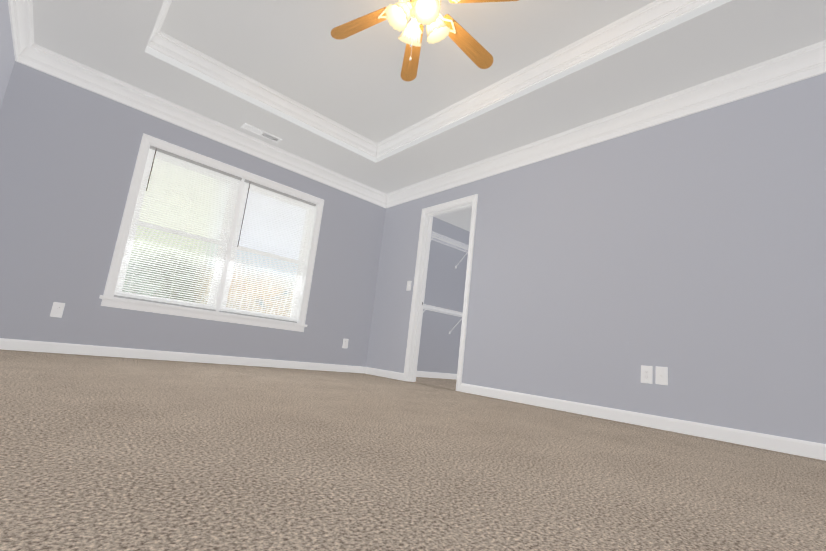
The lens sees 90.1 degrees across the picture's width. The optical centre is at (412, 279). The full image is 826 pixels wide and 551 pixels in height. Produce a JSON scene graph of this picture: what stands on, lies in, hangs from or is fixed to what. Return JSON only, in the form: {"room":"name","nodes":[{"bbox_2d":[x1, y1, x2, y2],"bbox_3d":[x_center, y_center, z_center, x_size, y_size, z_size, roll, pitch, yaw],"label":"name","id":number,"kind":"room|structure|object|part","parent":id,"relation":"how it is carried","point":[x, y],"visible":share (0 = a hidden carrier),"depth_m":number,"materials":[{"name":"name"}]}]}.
{"room":"empty bedroom","nodes":[
{"label":"empty bedroom","id":0,"kind":"room"},
{"bbox_2d":[0,0,14,106],"bbox_3d":[-1.353,-1.084,0.835,0.180,2.740,6.462,15,-13,-40],"label":"wall","id":1,"kind":"structure","parent":0,"point":[7,58],"depth_m":2.96,"materials":[{"name":"grey paint"}]},
{"bbox_2d":[8,0,35,63],"bbox_3d":[-1.147,-2.025,1.093,0.082,0.167,6.102,15,-13,-40],"label":"crown molding","id":2,"kind":"structure","parent":1,"relation":"attached to","point":[20,11],"depth_m":3.09,"materials":[{"name":"white wood"}]},
{"bbox_2d":[0,61,469,373],"bbox_3d":[-1.203,-0.293,5.118,5.862,2.740,0.180,15,-13,-40],"label":"wall","id":3,"kind":"structure","parent":0,"point":[69,152],"depth_m":3.70,"materials":[{"name":"grey paint"}]},
{"bbox_2d":[50,302,64,317],"bbox_3d":[-2.937,0.247,3.405,0.074,0.120,0.008,15,-13,-40],"label":"electrical outlet","id":4,"kind":"object","parent":3,"relation":"attached to","point":[57,309],"visible":1,"depth_m":3.40,"materials":[{"name":"white plastic"}]},
{"bbox_2d":[0,338,363,372],"bbox_3d":[-2.026,0.801,4.167,3.797,0.083,0.014,15,-13,-40],"label":"baseboard","id":5,"kind":"structure","parent":3,"relation":"attached to","point":[5,344],"depth_m":3.85,"materials":[{"name":"white wood"}]},
{"bbox_2d":[24,45,387,206],"bbox_3d":[-1.766,-1.472,4.535,3.630,0.167,0.082,15,-13,-40],"label":"crown molding","id":6,"kind":"structure","parent":3,"relation":"attached to","point":[47,61],"depth_m":4.12,"materials":[{"name":"white wood"}]},
{"bbox_2d":[99,133,323,331],"bbox_3d":[-1.964,-0.380,4.416,1.985,1.640,0.207,15,-13,-40],"label":"window","id":7,"kind":"structure","parent":3,"relation":"in","point":[211,258],"depth_m":4.29,"materials":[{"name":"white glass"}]},
{"bbox_2d":[114,145,241,310],"bbox_3d":[-2.281,-0.482,4.106,0.874,1.472,0.028,15,-13,-40],"label":"window blind","id":8,"kind":"object","parent":7,"relation":"attached to","point":[196,165],"visible":0.9,"depth_m":4.09,"materials":[{"name":"white plastic"}]},
{"bbox_2d":[146,148,156,190],"bbox_3d":[-2.496,-1.054,3.931,0.007,0.438,0.008,15,-13,-40],"label":"wand","id":9,"kind":"object","parent":8,"relation":"hanging from","point":[151,169],"visible":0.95,"depth_m":3.93,"materials":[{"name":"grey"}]},
{"label":"glass","id":10,"kind":"part","parent":7,"relation":"part of","materials":[{"name":"clear glass"}]},
{"bbox_3d":[-1.996,-0.384,4.454,1.791,1.478,0.108,15,-13,-40],"label":"window sash","id":11,"kind":"part","parent":7,"relation":"part of","materials":[{"name":"white plastic"}]},
{"bbox_2d":[219,179,315,322],"bbox_3d":[-1.609,-0.300,4.690,0.874,1.472,0.028,15,-13,-40],"label":"window blind","id":12,"kind":"object","parent":7,"relation":"attached to","point":[281,194],"visible":0.96,"depth_m":4.68,"materials":[{"name":"white plastic"}]},
{"bbox_2d":[237,183,249,246],"bbox_3d":[-1.840,-0.721,4.488,0.007,0.748,0.008,15,-13,-40],"label":"wand","id":13,"kind":"object","parent":12,"relation":"hanging from","point":[243,215],"visible":1,"depth_m":4.48,"materials":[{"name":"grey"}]},
{"bbox_2d":[342,339,348,347],"bbox_3d":[-0.854,0.804,5.214,0.074,0.120,0.008,15,-13,-40],"label":"electrical outlet","id":14,"kind":"object","parent":3,"relation":"attached to","point":[345,343],"visible":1,"depth_m":5.21,"materials":[{"name":"white plastic"}]},
{"bbox_2d":[416,371,456,378],"bbox_3d":[0.094,1.372,6.008,1.693,0.083,0.014,15,-13,-40],"label":"baseboard","id":15,"kind":"structure","parent":3,"relation":"attached to","point":[419,373],"depth_m":6.21,"materials":[{"name":"white wood"}]},
{"bbox_2d":[0,349,825,550],"bbox_3d":[0.659,0.889,2.467,6.282,0.100,6.702,15,-13,-40],"label":"floor","id":16,"kind":"structure","parent":0,"point":[102,453],"depth_m":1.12,"materials":[{"name":"carpet"}]},
{"bbox_2d":[32,0,825,231],"bbox_3d":[0.945,-1.645,2.925,5.682,0.198,6.102,15,-13,-40],"label":"ceiling","id":17,"kind":"structure","parent":0,"point":[295,50],"depth_m":3.27,"materials":[{"name":"white paint"}]},
{"bbox_2d":[147,0,171,47],"bbox_3d":[-0.596,-2.081,1.635,0.058,0.140,4.570,15,-13,-40],"label":"trim","id":18,"kind":"structure","parent":17,"relation":"attached to","point":[156,38],"depth_m":3.23,"materials":[{"name":"white wood"}]},
{"bbox_2d":[241,123,281,142],"bbox_3d":[-1.612,-1.562,4.397,0.400,0.007,0.124,15,-13,-40],"label":"ceiling vent","id":19,"kind":"object","parent":17,"relation":"in","point":[259,132],"visible":1,"depth_m":4.39,"materials":[{"name":"white metal"}]},
{"bbox_2d":[152,33,374,155],"bbox_3d":[-1.260,-1.721,4.040,2.190,0.140,0.058,15,-13,-40],"label":"trim","id":20,"kind":"structure","parent":17,"relation":"attached to","point":[171,47],"depth_m":3.88,"materials":[{"name":"white wood"}]},
{"bbox_2d":[331,0,518,80],"bbox_3d":[0.038,-1.618,2.526,1.271,0.592,1.166,15,-13,-40],"label":"fan","id":21,"kind":"object","parent":17,"relation":"hanging from","point":[400,13],"visible":1,"depth_m":2.63,"materials":[{"name":"brown wood"}]},
{"bbox_2d":[373,0,712,157],"bbox_3d":[1.078,-1.630,3.089,0.058,0.140,4.570,15,-13,-40],"label":"trim","id":22,"kind":"structure","parent":17,"relation":"attached to","point":[652,15],"depth_m":3.11,"materials":[{"name":"white wood"}]},
{"bbox_2d":[366,73,825,443],"bbox_3d":[1.576,-0.170,3.369,0.120,2.492,6.102,15,-13,-40],"label":"wall","id":23,"kind":"structure","parent":0,"point":[689,251],"depth_m":2.99,"materials":[{"name":"grey paint"}]},
{"bbox_2d":[364,367,403,380],"bbox_3d":[-0.354,1.153,5.076,0.014,0.083,0.753,15,-13,-40],"label":"baseboard","id":24,"kind":"structure","parent":23,"relation":"attached to","point":[372,371],"depth_m":5.07,"materials":[{"name":"white wood"}]},
{"bbox_2d":[406,281,411,290],"bbox_3d":[-0.054,0.070,5.065,0.016,0.120,0.074,15,-13,-40],"label":"switch plate","id":25,"kind":"object","parent":23,"relation":"attached to","point":[408,285],"visible":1,"depth_m":5.06,"materials":[{"name":"white plastic"}]},
{"bbox_2d":[403,194,477,390],"bbox_3d":[0.347,0.130,4.690,0.156,2.102,0.884,15,-13,-40],"label":"door frame","id":26,"kind":"structure","parent":23,"relation":"attached to","point":[415,323],"depth_m":4.86,"materials":[{"name":"white wood"}]},
{"bbox_2d":[384,40,825,207],"bbox_3d":[1.624,-1.278,3.501,0.082,0.167,6.102,15,-13,-40],"label":"crown molding","id":27,"kind":"structure","parent":23,"relation":"attached to","point":[794,66],"depth_m":3.26,"materials":[{"name":"white wood"}]},
{"bbox_2d":[460,383,825,460],"bbox_3d":[1.948,0.945,2.490,0.014,0.083,4.433,15,-13,-40],"label":"baseboard","id":28,"kind":"structure","parent":23,"relation":"attached to","point":[814,450],"depth_m":2.74,"materials":[{"name":"white wood"}]},
{"bbox_2d":[641,365,652,383],"bbox_3d":[1.654,0.670,2.919,0.008,0.120,0.074,15,-13,-40],"label":"electrical outlet","id":29,"kind":"object","parent":23,"relation":"attached to","point":[646,374],"visible":1,"depth_m":2.92,"materials":[{"name":"white plastic"}]},
{"bbox_2d":[656,366,667,384],"bbox_3d":[1.714,0.661,2.845,0.018,0.120,0.074,15,-13,-40],"label":"outlet","id":30,"kind":"object","parent":23,"relation":"attached to","point":[661,375],"visible":1,"depth_m":2.84,"materials":[{"name":"white plastic"}]},
{"label":"outside","id":31,"kind":"structure","parent":0,"visible":0},
{"bbox_2d":[122,158,305,316],"bbox_3d":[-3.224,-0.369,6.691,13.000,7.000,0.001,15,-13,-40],"label":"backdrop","id":32,"kind":"structure","parent":31,"point":[211,252],"depth_m":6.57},
{"bbox_3d":[2.329,0.033,4.022,1.915,2.492,6.102,15,-13,-40],"label":"wall","id":33,"kind":"structure","parent":0,"visible":0},
{"bbox_2d":[423,304,462,333],"bbox_3d":[0.296,0.575,6.055,1.731,0.330,0.308,15,-13,-40],"label":"closet shelf","id":34,"kind":"object","parent":33,"relation":"attached to","point":[447,311],"visible":0.6,"depth_m":6.12,"materials":[{"name":"silver metal"}]},
{"bbox_2d":[431,231,468,267],"bbox_3d":[0.413,-0.465,6.243,1.731,0.330,0.308,15,-13,-40],"label":"closet shelf","id":35,"kind":"object","parent":33,"relation":"attached to","point":[442,240],"visible":0.42,"depth_m":6.32,"materials":[{"name":"silver metal"}]}
]}

